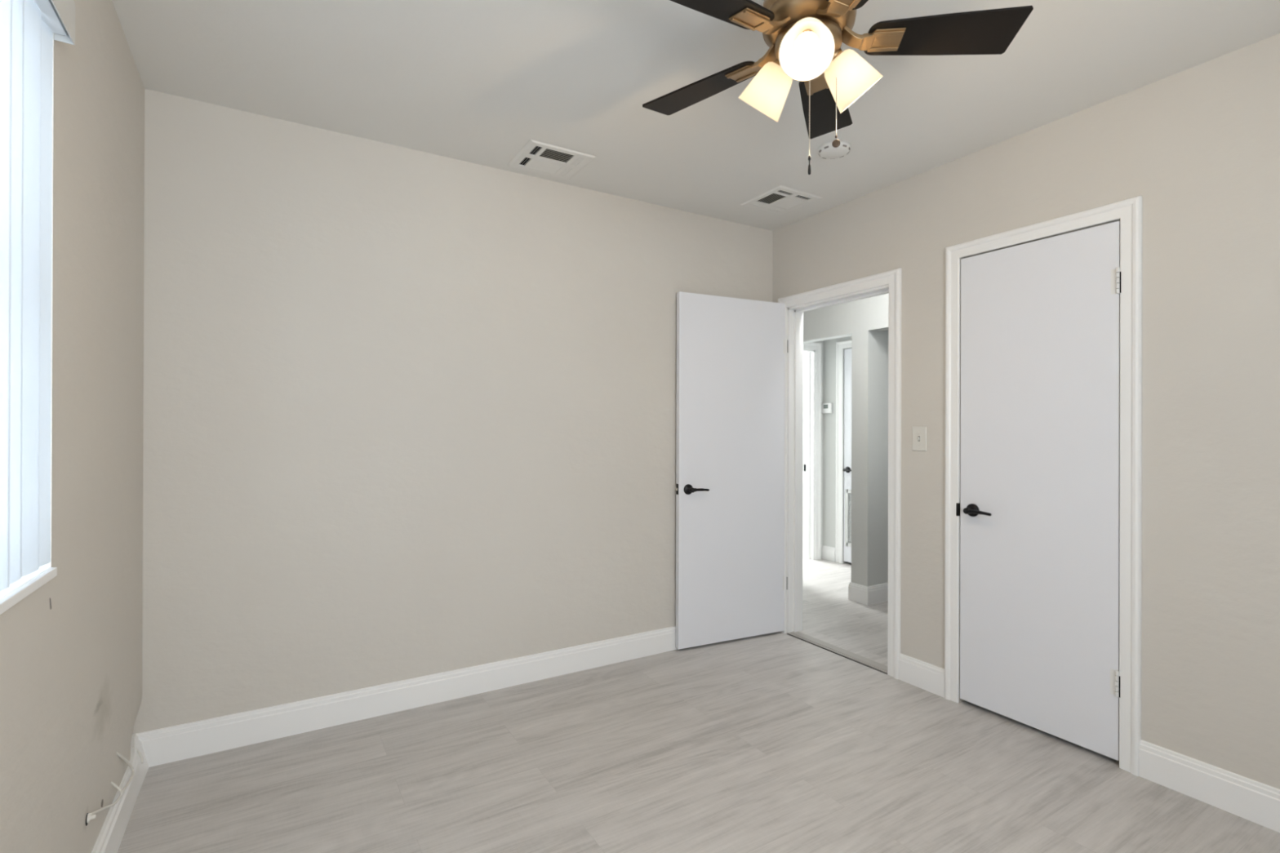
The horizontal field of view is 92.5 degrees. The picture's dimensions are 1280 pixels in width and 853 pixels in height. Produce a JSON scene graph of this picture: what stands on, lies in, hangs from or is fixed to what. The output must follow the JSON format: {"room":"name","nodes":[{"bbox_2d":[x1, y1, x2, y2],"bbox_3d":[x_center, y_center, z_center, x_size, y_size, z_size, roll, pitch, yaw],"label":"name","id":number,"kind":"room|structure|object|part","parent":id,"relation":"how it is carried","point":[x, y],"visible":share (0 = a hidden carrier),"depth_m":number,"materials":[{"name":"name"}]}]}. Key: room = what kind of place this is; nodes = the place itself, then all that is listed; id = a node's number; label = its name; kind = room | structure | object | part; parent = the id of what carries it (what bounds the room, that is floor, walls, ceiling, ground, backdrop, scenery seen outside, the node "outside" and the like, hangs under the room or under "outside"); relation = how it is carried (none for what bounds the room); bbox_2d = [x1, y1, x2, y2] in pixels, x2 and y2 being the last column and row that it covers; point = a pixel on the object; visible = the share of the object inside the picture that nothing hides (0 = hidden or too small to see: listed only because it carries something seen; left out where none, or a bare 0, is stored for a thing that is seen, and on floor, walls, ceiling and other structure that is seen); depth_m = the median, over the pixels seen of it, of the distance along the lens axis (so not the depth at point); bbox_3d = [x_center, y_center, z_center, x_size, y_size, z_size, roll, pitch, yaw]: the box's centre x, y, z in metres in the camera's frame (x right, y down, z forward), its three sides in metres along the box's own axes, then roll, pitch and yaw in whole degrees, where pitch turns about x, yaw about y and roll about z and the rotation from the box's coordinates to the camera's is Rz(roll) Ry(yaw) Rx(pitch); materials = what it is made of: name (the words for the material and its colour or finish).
{"room":"empty bedroom","nodes":[
{"label":"empty bedroom","id":0,"kind":"room"},
{"bbox_2d":[0,0,144,852],"bbox_3d":[-0.929,0.003,0.647,0.140,2.440,3.750,0,0,-31],"label":"wall","id":1,"kind":"structure","parent":0,"point":[71,671],"depth_m":1.53,"materials":[{"name":"beige paint"}]},
{"bbox_2d":[0,566,57,614],"bbox_3d":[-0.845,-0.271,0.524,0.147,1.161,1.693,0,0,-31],"label":"window sill","id":2,"kind":"structure","parent":1,"relation":"in","point":[20,589],"depth_m":1.13,"materials":[{"name":"white paint"}]},
{"bbox_2d":[0,0,75,591],"bbox_3d":[-0.788,-0.312,0.553,0.064,1.187,1.704,0,0,-31],"label":"vertical blind","id":3,"kind":"object","parent":1,"relation":"attached to","point":[27,27],"visible":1,"depth_m":1.16,"materials":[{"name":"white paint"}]},
{"bbox_2d":[85,746,143,826],"bbox_3d":[-1.550,1.055,1.819,0.040,0.174,0.677,0,0,-31],"label":"cable","id":4,"kind":"object","parent":1,"relation":"attached to","point":[91,815],"visible":1,"depth_m":1.79,"materials":[{"name":"white plastic"}]},
{"bbox_2d":[91,733,148,852],"bbox_3d":[-0.849,1.160,0.636,0.050,0.126,3.648,0,0,-31],"label":"baseboard","id":5,"kind":"structure","parent":1,"relation":"attached to","point":[111,834],"depth_m":1.85,"materials":[{"name":"white paint"}]},
{"bbox_2d":[133,88,773,733],"bbox_3d":[-0.577,0.007,3.002,3.177,2.440,0.120,0,0,-31],"label":"wall","id":6,"kind":"structure","parent":0,"point":[408,413],"depth_m":2.64,"materials":[{"name":"beige paint"}]},
{"bbox_2d":[134,626,677,767],"bbox_3d":[-0.498,1.164,2.973,3.065,0.126,0.014,0,0,-31],"label":"baseboard","id":7,"kind":"structure","parent":6,"relation":"attached to","point":[175,743],"depth_m":2.60,"materials":[{"name":"white paint"}]},
{"bbox_2d":[111,0,1279,231],"bbox_3d":[0.925,-1.258,3.389,6.140,0.100,6.770,0,0,-31],"label":"ceiling","id":8,"kind":"structure","parent":0,"point":[475,82],"depth_m":2.12,"materials":[{"name":"paint"}]},
{"bbox_2d":[506,139,595,179],"bbox_3d":[-0.405,-1.209,2.790,0.312,0.007,0.302,0,0,-31],"label":"ceiling vent","id":9,"kind":"object","parent":8,"relation":"in","point":[537,157],"visible":1,"depth_m":2.77,"materials":[{"name":"white metal"}]},
{"bbox_2d":[739,185,822,214],"bbox_3d":[0.751,-1.205,3.270,0.302,0.007,0.312,0,0,-31],"label":"ceiling vent","id":10,"kind":"object","parent":8,"relation":"in","point":[780,200],"visible":1,"depth_m":3.25,"materials":[{"name":"white metal"}]},
{"bbox_2d":[817,140,850,159],"bbox_3d":[0.841,-1.196,2.652,0.136,0.027,0.136,0,0,-31],"label":"smoke detector","id":11,"kind":"object","parent":8,"relation":"attached to","point":[826,150],"visible":0.94,"depth_m":2.63,"materials":[{"name":"white plastic"}]},
{"bbox_2d":[642,0,1033,174],"bbox_3d":[0.452,-0.950,1.596,1.050,0.524,1.002,0,0,-12],"label":"ceiling fan","id":12,"kind":"object","parent":8,"relation":"hanging from","point":[804,38],"visible":1,"depth_m":1.60,"materials":[{"name":"black wood"}]},
{"bbox_3d":[0.197,-1.023,1.860,0.381,0.035,0.145,0,0,39],"label":"blade","id":13,"kind":"part","parent":12,"relation":"part of","materials":[{"name":"black wood"}]},
{"bbox_3d":[0.152,-1.023,1.457,0.383,0.034,0.145,0,0,-31],"label":"blade","id":14,"kind":"part","parent":12,"relation":"part of","materials":[{"name":"black wood"}]},
{"bbox_3d":[0.350,-0.936,1.722,0.130,0.153,0.152,0,0,-31],"label":"lamp shade","id":15,"kind":"part","parent":12,"relation":"part of","materials":[{"name":"white glass"}]},
{"bbox_3d":[0.394,-0.988,1.683,0.049,0.063,0.076,0,0,-31],"label":"shade arm","id":16,"kind":"part","parent":12,"relation":"part of","materials":[{"name":"brown metal"}]},
{"bbox_3d":[0.408,-0.936,1.495,0.146,0.153,0.144,0,0,-31],"label":"lamp shade","id":17,"kind":"part","parent":12,"relation":"part of","materials":[{"name":"white glass"}]},
{"bbox_3d":[0.411,-0.946,1.508,0.057,0.062,0.056,0,0,-31],"label":"bulb","id":18,"kind":"part","parent":12,"relation":"part of","materials":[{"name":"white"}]},
{"bbox_3d":[0.425,-0.988,1.555,0.048,0.062,0.076,0,0,17],"label":"shade arm","id":19,"kind":"part","parent":12,"relation":"part of","materials":[{"name":"brown metal"}]},
{"bbox_3d":[0.462,-0.847,1.669,0.003,0.214,0.003,0,0,-31],"label":"pull chain","id":20,"kind":"part","parent":12,"relation":"part of","materials":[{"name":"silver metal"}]},
{"bbox_3d":[0.589,-1.021,1.937,0.145,0.035,0.381,0,0,21],"label":"blade","id":21,"kind":"part","parent":12,"relation":"part of","materials":[{"name":"black wood"}]},
{"bbox_3d":[0.522,-0.893,1.629,0.003,0.234,0.003,0,0,-31],"label":"pull chain","id":22,"kind":"part","parent":12,"relation":"part of","materials":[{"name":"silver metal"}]},
{"bbox_3d":[0.521,-0.987,1.646,0.076,0.063,0.049,0,0,-31],"label":"shade arm","id":23,"kind":"part","parent":12,"relation":"part of","materials":[{"name":"brown metal"}]},
{"bbox_3d":[0.513,-1.022,1.295,0.145,0.035,0.381,0,0,-15],"label":"blade","id":24,"kind":"part","parent":12,"relation":"part of","materials":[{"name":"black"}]},
{"bbox_3d":[0.580,-0.935,1.653,0.152,0.153,0.129,0,0,-31],"label":"lamp shade","id":25,"kind":"part","parent":12,"relation":"part of","materials":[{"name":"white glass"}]},
{"bbox_3d":[0.784,-1.021,1.588,0.381,0.035,0.145,0,0,3],"label":"blade","id":26,"kind":"part","parent":12,"relation":"part of","materials":[{"name":"black wood"}]},
{"bbox_2d":[117,557,1279,852],"bbox_3d":[0.917,1.282,3.385,6.140,0.100,6.770,0,0,-31],"label":"floor","id":27,"kind":"structure","parent":0,"point":[777,742],"depth_m":2.14,"materials":[{"name":"grey laminate"}]},
{"bbox_2d":[786,631,887,674],"bbox_3d":[1.085,1.230,3.374,0.082,0.006,0.701,0,0,-31],"label":"threshold","id":28,"kind":"object","parent":27,"relation":"on","point":[882,668],"visible":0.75,"depth_m":3.34,"materials":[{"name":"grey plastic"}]},
{"bbox_2d":[808,340,823,558],"bbox_3d":[1.414,0.017,5.652,2.955,2.440,0.120,0,0,-31],"label":"wall","id":29,"kind":"structure","parent":0,"point":[820,341],"depth_m":5.76,"materials":[{"name":"paint"}]},
{"bbox_2d":[802,342,822,559],"bbox_3d":[1.306,0.223,5.582,0.835,2.027,0.152,0,0,-31],"label":"door frame","id":30,"kind":"structure","parent":29,"relation":"attached to","point":[811,526],"depth_m":5.72,"materials":[{"name":"white paint"}]},
{"bbox_2d":[822,336,851,563],"bbox_3d":[2.047,0.018,5.333,0.100,2.440,1.080,0,0,-31],"label":"wall","id":31,"kind":"structure","parent":0,"point":[829,345],"depth_m":5.70,"materials":[{"name":"paint"}]},
{"bbox_2d":[821,402,832,413],"bbox_3d":[1.743,-0.177,5.718,0.025,0.096,0.120,0,0,-31],"label":"thermostat","id":32,"kind":"object","parent":31,"relation":"attached to","point":[825,407],"visible":1,"depth_m":5.70,"materials":[{"name":"white plastic"}]},
{"bbox_2d":[822,545,835,561],"bbox_3d":[1.756,1.175,5.699,0.014,0.126,0.155,0,0,-31],"label":"baseboard","id":33,"kind":"structure","parent":31,"relation":"attached to","point":[828,553],"depth_m":5.70,"materials":[{"name":"white paint"}]},
{"bbox_2d":[835,339,851,563],"bbox_3d":[2.012,0.226,5.274,0.020,2.024,0.822,0,0,-31],"label":"door frame","id":34,"kind":"structure","parent":31,"relation":"attached to","point":[840,345],"depth_m":5.59,"materials":[{"name":"white paint"}]},
{"bbox_2d":[842,348,851,563],"bbox_3d":[2.013,0.256,5.274,0.090,1.924,0.664,0,0,-31],"label":"door","id":35,"kind":"structure","parent":31,"relation":"in","point":[847,353],"depth_m":5.52,"materials":[{"name":"white paint"}]},
{"bbox_2d":[844,488,851,546],"bbox_3d":[2.017,0.818,5.295,0.022,0.510,0.595,0,0,-31],"label":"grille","id":36,"kind":"object","parent":35,"relation":"attached to","point":[847,491],"depth_m":5.52,"materials":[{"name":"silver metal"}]},
{"bbox_2d":[803,293,888,586],"bbox_3d":[2.559,0.018,4.147,1.550,2.440,3.640,0,0,-31],"label":"wall","id":37,"kind":"structure","parent":0,"point":[865,320],"depth_m":4.33,"materials":[{"name":"paint"}]},
{"bbox_2d":[848,582,888,605],"bbox_3d":[2.203,1.175,4.716,1.564,0.126,0.168,0,0,-31],"label":"baseboard","id":38,"kind":"structure","parent":37,"relation":"attached to","point":[877,593],"depth_m":4.30,"materials":[{"name":"white paint"}]},
{"bbox_2d":[772,33,1279,789],"bbox_3d":[1.483,0.013,2.768,0.108,2.440,4.890,0,0,-31],"label":"wall","id":39,"kind":"structure","parent":0,"point":[1199,144],"depth_m":2.09,"materials":[{"name":"beige paint"}]},
{"bbox_2d":[675,291,788,648],"bbox_3d":[0.550,0.238,3.498,0.758,1.958,0.091,0,0,-26],"label":"door","id":40,"kind":"structure","parent":39,"relation":"in","point":[730,488],"depth_m":3.50,"materials":[{"name":"white paint"}]},
{"bbox_3d":[0.205,0.341,3.364,0.002,0.058,0.023,0,0,-26],"label":"latch plate","id":41,"kind":"part","parent":40,"relation":"part of","materials":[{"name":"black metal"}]},
{"bbox_3d":[0.277,0.343,3.350,0.057,0.057,0.054,0,0,-26],"label":"handle","id":42,"kind":"part","parent":40,"relation":"part of","materials":[{"name":"black metal"}]},
{"bbox_3d":[0.333,0.343,3.354,0.107,0.020,0.022,0,0,-26],"label":"lever","id":43,"kind":"part","parent":40,"relation":"part of","materials":[{"name":"black metal"}]},
{"bbox_2d":[777,267,901,679],"bbox_3d":[1.105,0.227,3.385,0.141,2.011,0.839,0,0,-31],"label":"door frame","id":44,"kind":"structure","parent":39,"relation":"attached to","point":[892,278],"depth_m":3.43,"materials":[{"name":"white paint"}]},
{"bbox_2d":[912,426,926,451],"bbox_3d":[1.325,0.056,2.910,0.015,0.115,0.073,0,0,-31],"label":"light switch","id":45,"kind":"object","parent":39,"relation":"attached to","point":[919,433],"visible":1,"depth_m":2.91,"materials":[{"name":"white plastic"}]},
{"bbox_2d":[898,653,944,697],"bbox_3d":[1.331,1.170,2.894,0.014,0.126,0.238,0,0,-31],"label":"baseboard","id":46,"kind":"structure","parent":39,"relation":"attached to","point":[926,676],"depth_m":2.88,"materials":[{"name":"white paint"}]},
{"bbox_2d":[955,221,1120,760],"bbox_3d":[1.575,0.231,2.478,0.092,1.964,0.620,0,0,-31],"label":"door","id":47,"kind":"structure","parent":39,"relation":"in","point":[1038,508],"depth_m":2.44,"materials":[{"name":"white paint"}]},
{"bbox_3d":[1.424,0.369,2.742,0.012,0.058,0.012,0,0,-31],"label":"strike plate","id":48,"kind":"part","parent":47,"relation":"part of","materials":[{"name":"black metal"}]},
{"bbox_3d":[1.438,0.365,2.675,0.054,0.057,0.057,0,0,-31],"label":"handle","id":49,"kind":"part","parent":47,"relation":"part of","materials":[{"name":"black metal"}]},
{"bbox_3d":[1.448,0.364,2.619,0.022,0.020,0.107,0,0,-31],"label":"lever","id":50,"kind":"part","parent":47,"relation":"part of","materials":[{"name":"black metal"}]},
{"bbox_2d":[944,195,1142,776],"bbox_3d":[1.581,0.207,2.479,0.020,2.052,0.731,0,0,-31],"label":"door frame","id":51,"kind":"structure","parent":39,"relation":"attached to","point":[1129,211],"depth_m":2.21,"materials":[{"name":"white paint"}]},
{"bbox_2d":[1138,739,1279,832],"bbox_3d":[2.229,1.170,1.404,0.014,0.126,1.782,0,0,-31],"label":"baseboard","id":52,"kind":"structure","parent":39,"relation":"attached to","point":[1251,800],"depth_m":2.00,"materials":[{"name":"white paint"}]}
]}

